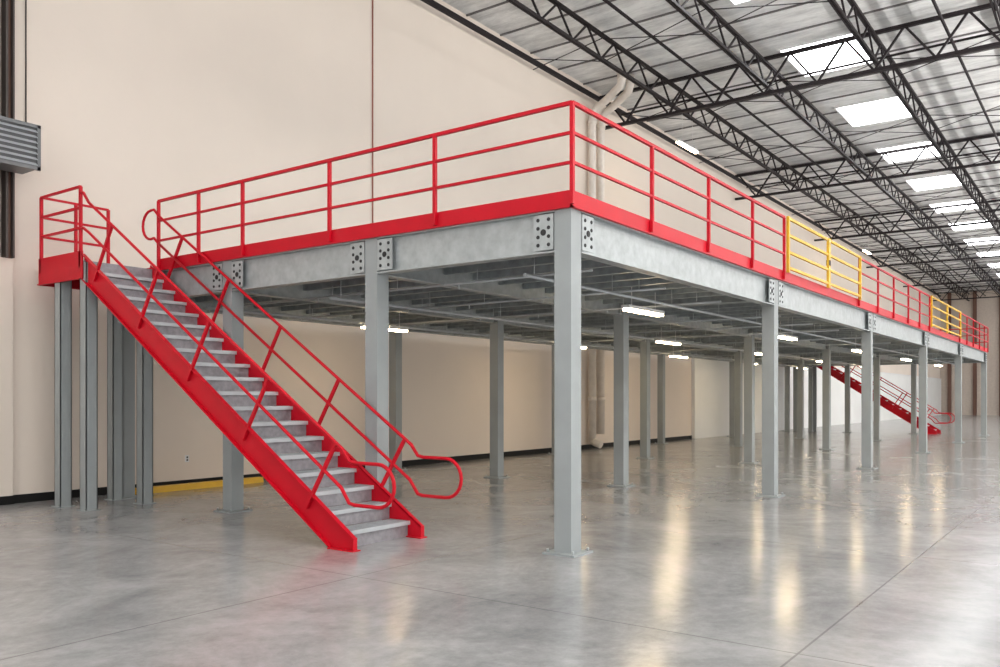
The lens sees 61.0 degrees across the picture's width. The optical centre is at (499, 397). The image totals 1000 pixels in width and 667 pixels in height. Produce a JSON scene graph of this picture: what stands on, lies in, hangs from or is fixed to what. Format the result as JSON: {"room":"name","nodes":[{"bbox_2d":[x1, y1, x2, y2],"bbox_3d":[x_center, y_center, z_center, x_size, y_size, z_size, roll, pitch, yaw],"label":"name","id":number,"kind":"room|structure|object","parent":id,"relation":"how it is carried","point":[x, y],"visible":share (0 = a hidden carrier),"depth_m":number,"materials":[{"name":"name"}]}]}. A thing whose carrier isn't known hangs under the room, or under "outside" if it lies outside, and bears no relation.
{"room":"warehouse","nodes":[
{"label":"warehouse","id":0,"kind":"room"},
{"bbox_2d":[0,0,939,494],"bbox_3d":[13.374,-4.050,41.627,0.300,11.600,96.300,0,0,36],"label":"wall","id":1,"kind":"structure","parent":0,"point":[136,104],"depth_m":17.39,"materials":[{"name":"paint"}]},
{"bbox_2d":[0,257,13,504],"bbox_3d":[-11.078,-0.250,7.693,0.084,3.700,12.650,0,0,36],"label":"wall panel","id":2,"kind":"structure","parent":1,"relation":"attached to","point":[6,264],"depth_m":12.71,"materials":[{"name":"beige paint"}]},
{"bbox_2d":[1,0,14,258],"bbox_3d":[-7.413,-5.800,12.666,0.159,7.400,0.245,0,0,36],"label":"door track","id":3,"kind":"object","parent":1,"relation":"attached to","point":[7,6],"depth_m":12.70,"materials":[{"name":"grey metal"}]},
{"bbox_2d":[0,0,40,173],"bbox_3d":[-7.310,-6.455,12.298,0.739,6.230,1.190,0,0,36],"label":"heater","id":4,"kind":"object","parent":1,"relation":"attached to","point":[20,141],"visible":1,"depth_m":12.30,"materials":[{"name":"metal"}]},
{"bbox_2d":[14,435,691,503],"bbox_3d":[-3.647,1.535,17.962,0.020,0.130,38.000,0,0,36],"label":"baseboard","id":5,"kind":"structure","parent":1,"relation":"attached to","point":[44,496],"depth_m":20.02,"materials":[{"name":"black rubber"}]},
{"bbox_2d":[372,0,372,222],"bbox_3d":[-2.847,-6.250,19.024,0.056,6.500,0.100,0,0,36],"label":"conduit","id":6,"kind":"object","parent":1,"relation":"attached to","point":[372,0],"visible":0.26,"depth_m":19.02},
{"bbox_2d":[421,0,940,296],"bbox_3d":[13.439,-9.615,41.393,0.079,0.130,96.000,0,0,36],"label":"beam","id":7,"kind":"structure","parent":1,"relation":"attached to","point":[432,3],"depth_m":26.63,"materials":[{"name":"black metal"}]},
{"bbox_2d":[0,415,999,666],"bbox_3d":[23.535,1.675,34.048,25.050,0.150,96.000,0,0,36],"label":"floor","id":8,"kind":"structure","parent":0,"point":[896,563],"depth_m":7.91,"materials":[{"name":"concrete"}]},
{"bbox_2d":[135,477,263,493],"bbox_3d":[-5.307,1.550,15.119,0.180,0.100,2.550,0,0,36],"label":"wheel stop","id":9,"kind":"object","parent":8,"relation":"on","point":[217,483],"visible":0.64,"depth_m":14.93,"materials":[{"name":"yellow paint"}]},
{"bbox_2d":[37,185,462,552],"bbox_3d":[-3.669,-0.714,11.061,7.274,4.627,1.175,0,0,36],"label":"staircase","id":10,"kind":"structure","parent":8,"relation":"on","point":[235,393],"depth_m":11.31,"materials":[{"name":"red metal"}]},
{"bbox_2d":[123,190,989,557],"bbox_3d":[7.286,-0.255,24.847,8.680,3.710,34.180,0,0,36],"label":"platform","id":11,"kind":"object","parent":8,"relation":"on","point":[547,269],"visible":0.94,"depth_m":13.13,"materials":[{"name":"grey paint"}]},
{"bbox_2d":[360,313,408,331],"bbox_3d":[-2.200,-1.478,16.228,0.140,0.365,1.200,0,0,36],"label":"fluorescent light","id":12,"kind":"object","parent":11,"relation":"attached to","point":[391,328],"visible":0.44,"depth_m":16.43,"materials":[{"name":"white plastic"}]},
{"bbox_2d":[157,100,988,351],"bbox_3d":[7.802,-2.479,24.472,7.335,1.039,34.110,0,0,36],"label":"guardrail","id":13,"kind":"object","parent":11,"relation":"on","point":[572,104],"visible":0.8,"depth_m":10.63,"materials":[{"name":"red metal"}]},
{"bbox_2d":[621,287,664,316],"bbox_3d":[2.207,-1.478,13.022,0.140,0.365,1.200,0,0,36],"label":"fluorescent light","id":14,"kind":"object","parent":11,"relation":"attached to","point":[629,308],"visible":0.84,"depth_m":12.89,"materials":[{"name":"white plastic"}]},
{"bbox_2d":[655,331,681,344],"bbox_3d":[4.032,-1.478,20.289,0.140,0.365,1.200,0,0,36],"label":"fluorescent light","id":15,"kind":"object","parent":11,"relation":"hanging from","point":[664,341],"visible":1,"depth_m":20.20,"materials":[{"name":"white plastic"}]},
{"bbox_2d":[669,346,687,357],"bbox_3d":[5.713,-1.478,27.104,0.140,0.365,1.200,0,0,36],"label":"fluorescent light","id":16,"kind":"object","parent":11,"relation":"hanging from","point":[673,354],"visible":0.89,"depth_m":26.86,"materials":[{"name":"white plastic"}]},
{"bbox_2d":[778,321,797,340],"bbox_3d":[6.296,-1.478,18.642,0.140,0.365,1.200,0,0,36],"label":"fluorescent light","id":17,"kind":"object","parent":11,"relation":"attached to","point":[781,336],"visible":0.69,"depth_m":18.47,"materials":[{"name":"white plastic"}]},
{"bbox_2d":[786,216,861,299],"bbox_3d":[6.205,-2.545,16.018,0.060,0.930,4.930,0,0,36],"label":"safety gate","id":18,"kind":"object","parent":11,"relation":"attached to","point":[789,219],"visible":1,"depth_m":15.73,"materials":[{"name":"yellow metal"}]},
{"bbox_2d":[851,339,860,352],"bbox_3d":[10.120,-1.478,23.898,0.140,0.365,1.200,0,0,36],"label":"fluorescent light","id":19,"kind":"object","parent":11,"relation":"hanging from","point":[855,349],"visible":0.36,"depth_m":23.56,"materials":[{"name":"white plastic"}]},
{"bbox_2d":[900,350,911,360],"bbox_3d":[14.003,-1.478,29.235,0.140,0.365,1.200,0,0,36],"label":"fluorescent light","id":20,"kind":"object","parent":11,"relation":"hanging from","point":[901,358],"visible":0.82,"depth_m":29.14,"materials":[{"name":"white plastic"}]},
{"bbox_2d":[931,295,961,337],"bbox_3d":[14.368,-2.545,27.238,0.060,0.930,5.780,0,0,36],"label":"safety gate","id":21,"kind":"object","parent":11,"relation":"attached to","point":[932,297],"visible":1,"depth_m":27.18,"materials":[{"name":"yellow metal"}]},
{"bbox_2d":[793,366,954,433],"bbox_3d":[17.070,-0.714,39.565,7.274,4.627,1.175,0,0,36],"label":"staircase","id":22,"kind":"structure","parent":8,"relation":"on","point":[836,373],"depth_m":39.90,"materials":[{"name":"red metal"}]},
{"bbox_2d":[588,68,635,447],"bbox_3d":[3.443,-4.129,26.249,1.658,11.402,1.445,0,0,36],"label":"pipes","id":23,"kind":"structure","parent":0,"point":[593,125],"depth_m":26.60,"materials":[{"name":"beige metal"}]},
{"bbox_2d":[442,0,999,293],"bbox_3d":[23.501,-9.950,34.258,25.350,0.200,96.300,0,0,36],"label":"ceiling","id":24,"kind":"structure","parent":0,"point":[507,17],"depth_m":26.64,"materials":[{"name":"metal"}]},
{"bbox_2d":[675,121,698,153],"bbox_3d":[5.974,-8.457,27.038,0.140,0.985,1.500,0,0,36],"label":"fluorescent light","id":25,"kind":"object","parent":24,"relation":"hanging from","point":[680,142],"visible":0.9,"depth_m":27.07,"materials":[{"name":"white plastic"}]},
{"bbox_2d":[466,0,999,292],"bbox_3d":[23.936,-9.830,34.761,24.840,0.040,91.490,0,0,36],"label":"joist","id":26,"kind":"structure","parent":24,"relation":"attached to","point":[709,1],"depth_m":29.81,"materials":[{"name":"metal"}]},
{"bbox_2d":[506,0,969,300],"bbox_3d":[15.358,-9.325,39.935,0.114,0.720,95.500,0,0,36],"label":"roof truss","id":27,"kind":"object","parent":24,"relation":"attached to","point":[536,15],"depth_m":27.59,"materials":[{"name":"black metal"}]},
{"bbox_2d":[728,0,753,5],"bbox_3d":[5.956,-9.825,19.569,2.120,0.049,2.520,0,0,36],"label":"skylight","id":28,"kind":"object","parent":24,"relation":"attached to","point":[733,2],"visible":1,"depth_m":21.00,"materials":[{"name":"white"}]},
{"bbox_2d":[533,0,999,295],"bbox_3d":[23.190,-9.325,34.299,23.903,0.672,94.000,0,0,36],"label":"roof trusses","id":29,"kind":"object","parent":24,"relation":"attached to","point":[608,2],"visible":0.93,"depth_m":27.70,"materials":[{"name":"metal"}]},
{"bbox_2d":[599,3,999,129],"bbox_3d":[13.283,-9.200,20.112,24.830,1.090,0.120,0,0,36],"label":"girder","id":30,"kind":"object","parent":24,"relation":"attached to","point":[965,12],"depth_m":23.29,"materials":[{"name":"black metal"}]},
{"bbox_2d":[777,32,871,77],"bbox_3d":[9.428,-9.825,24.340,2.120,0.049,2.520,0,0,36],"label":"skylight","id":31,"kind":"object","parent":24,"relation":"attached to","point":[817,59],"visible":0.57,"depth_m":24.39,"materials":[{"name":"white"}]},
{"bbox_2d":[666,0,999,294],"bbox_3d":[17.703,-9.325,38.229,0.114,0.720,95.500,0,0,36],"label":"roof truss","id":32,"kind":"object","parent":24,"relation":"attached to","point":[675,4],"depth_m":27.66,"materials":[{"name":"black metal"}]},
{"bbox_2d":[735,133,999,199],"bbox_3d":[20.343,-9.200,29.815,24.830,1.090,0.120,0,0,36],"label":"girder","id":33,"kind":"object","parent":24,"relation":"attached to","point":[971,139],"depth_m":33.68,"materials":[{"name":"black metal"}]},
{"bbox_2d":[834,95,911,127],"bbox_3d":[12.899,-9.825,29.110,2.120,0.049,2.520,0,0,36],"label":"skylight","id":34,"kind":"object","parent":24,"relation":"attached to","point":[885,109],"visible":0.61,"depth_m":29.07,"materials":[{"name":"white"}]},
{"bbox_2d":[874,140,939,163],"bbox_3d":[16.370,-9.825,33.881,2.120,0.049,2.520,0,0,36],"label":"skylight","id":35,"kind":"object","parent":24,"relation":"attached to","point":[910,155],"visible":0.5,"depth_m":33.92,"materials":[{"name":"white"}]},
{"bbox_2d":[814,199,999,240],"bbox_3d":[27.404,-9.200,39.519,24.830,1.090,0.120,0,0,36],"label":"girder","id":36,"kind":"object","parent":24,"relation":"attached to","point":[998,200],"depth_m":43.90,"materials":[{"name":"black metal"}]},
{"bbox_2d":[827,0,999,236],"bbox_3d":[20.089,-9.325,36.493,0.114,0.720,95.500,0,0,36],"label":"roof truss","id":37,"kind":"object","parent":24,"relation":"attached to","point":[841,13],"depth_m":26.23,"materials":[{"name":"black metal"}]},
{"bbox_2d":[904,173,961,191],"bbox_3d":[19.841,-9.825,38.652,2.120,0.049,2.520,0,0,36],"label":"skylight","id":38,"kind":"object","parent":24,"relation":"attached to","point":[944,180],"visible":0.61,"depth_m":38.64,"materials":[{"name":"white"}]},
{"bbox_2d":[866,239,999,267],"bbox_3d":[34.464,-9.200,49.222,24.830,1.090,0.120,0,0,36],"label":"girder","id":39,"kind":"object","parent":24,"relation":"attached to","point":[995,240],"depth_m":54.00,"materials":[{"name":"black metal"}]},
{"bbox_2d":[903,265,999,286],"bbox_3d":[41.524,-9.200,58.925,24.830,1.090,0.120,0,0,36],"label":"girder","id":40,"kind":"object","parent":24,"relation":"attached to","point":[991,267],"depth_m":64.09,"materials":[{"name":"black metal"}]},
{"bbox_2d":[928,199,978,213],"bbox_3d":[23.313,-9.825,43.423,2.120,0.049,2.520,0,0,36],"label":"skylight","id":41,"kind":"object","parent":24,"relation":"attached to","point":[958,208],"visible":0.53,"depth_m":43.48,"materials":[{"name":"white"}]},
{"bbox_2d":[931,284,999,300],"bbox_3d":[48.584,-9.200,68.628,24.830,1.090,0.120,0,0,36],"label":"girder","id":42,"kind":"object","parent":24,"relation":"attached to","point":[968,287],"depth_m":74.15,"materials":[{"name":"black metal"}]},
{"bbox_2d":[947,219,991,230],"bbox_3d":[26.784,-9.825,48.194,2.120,0.049,2.520,0,0,36],"label":"skylight","id":43,"kind":"object","parent":24,"relation":"attached to","point":[985,225],"visible":0.56,"depth_m":48.56,"materials":[{"name":"white"}]},
{"bbox_2d":[962,236,999,245],"bbox_3d":[30.255,-9.825,52.964,2.120,0.049,2.520,0,0,36],"label":"skylight","id":44,"kind":"object","parent":24,"relation":"attached to","point":[994,237],"visible":0.76,"depth_m":52.82,"materials":[{"name":"white"}]},
{"bbox_2d":[975,250,999,256],"bbox_3d":[33.727,-9.825,57.735,2.120,0.049,2.520,0,0,36],"label":"skylight","id":45,"kind":"object","parent":24,"relation":"attached to","point":[990,253],"visible":0.58,"depth_m":57.62,"materials":[{"name":"white"}]},
{"bbox_2d":[986,262,999,267],"bbox_3d":[37.198,-9.825,62.506,2.120,0.049,2.520,0,0,36],"label":"skylight","id":46,"kind":"object","parent":24,"relation":"attached to","point":[990,264],"visible":0.72,"depth_m":62.38,"materials":[{"name":"white"}]},
{"bbox_2d":[691,358,940,438],"bbox_3d":[24.558,-0.110,56.615,0.149,3.420,57.700,0,0,36],"label":"wall partition","id":47,"kind":"structure","parent":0,"point":[709,378],"depth_m":41.59,"materials":[{"name":"white paint"}]},
{"bbox_2d":[940,290,999,415],"bbox_3d":[51.790,-4.050,72.881,25.050,11.600,0.550,0,0,36],"label":"wall","id":48,"kind":"structure","parent":0,"point":[986,311],"depth_m":78.36,"materials":[{"name":"paint"}]},
{"bbox_2d":[989,0,999,32],"bbox_3d":[22.474,-9.325,34.758,0.114,0.720,95.500,0,0,36],"label":"roof truss","id":49,"kind":"object","parent":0,"point":[994,6],"depth_m":19.77,"materials":[{"name":"black metal"}]}
]}

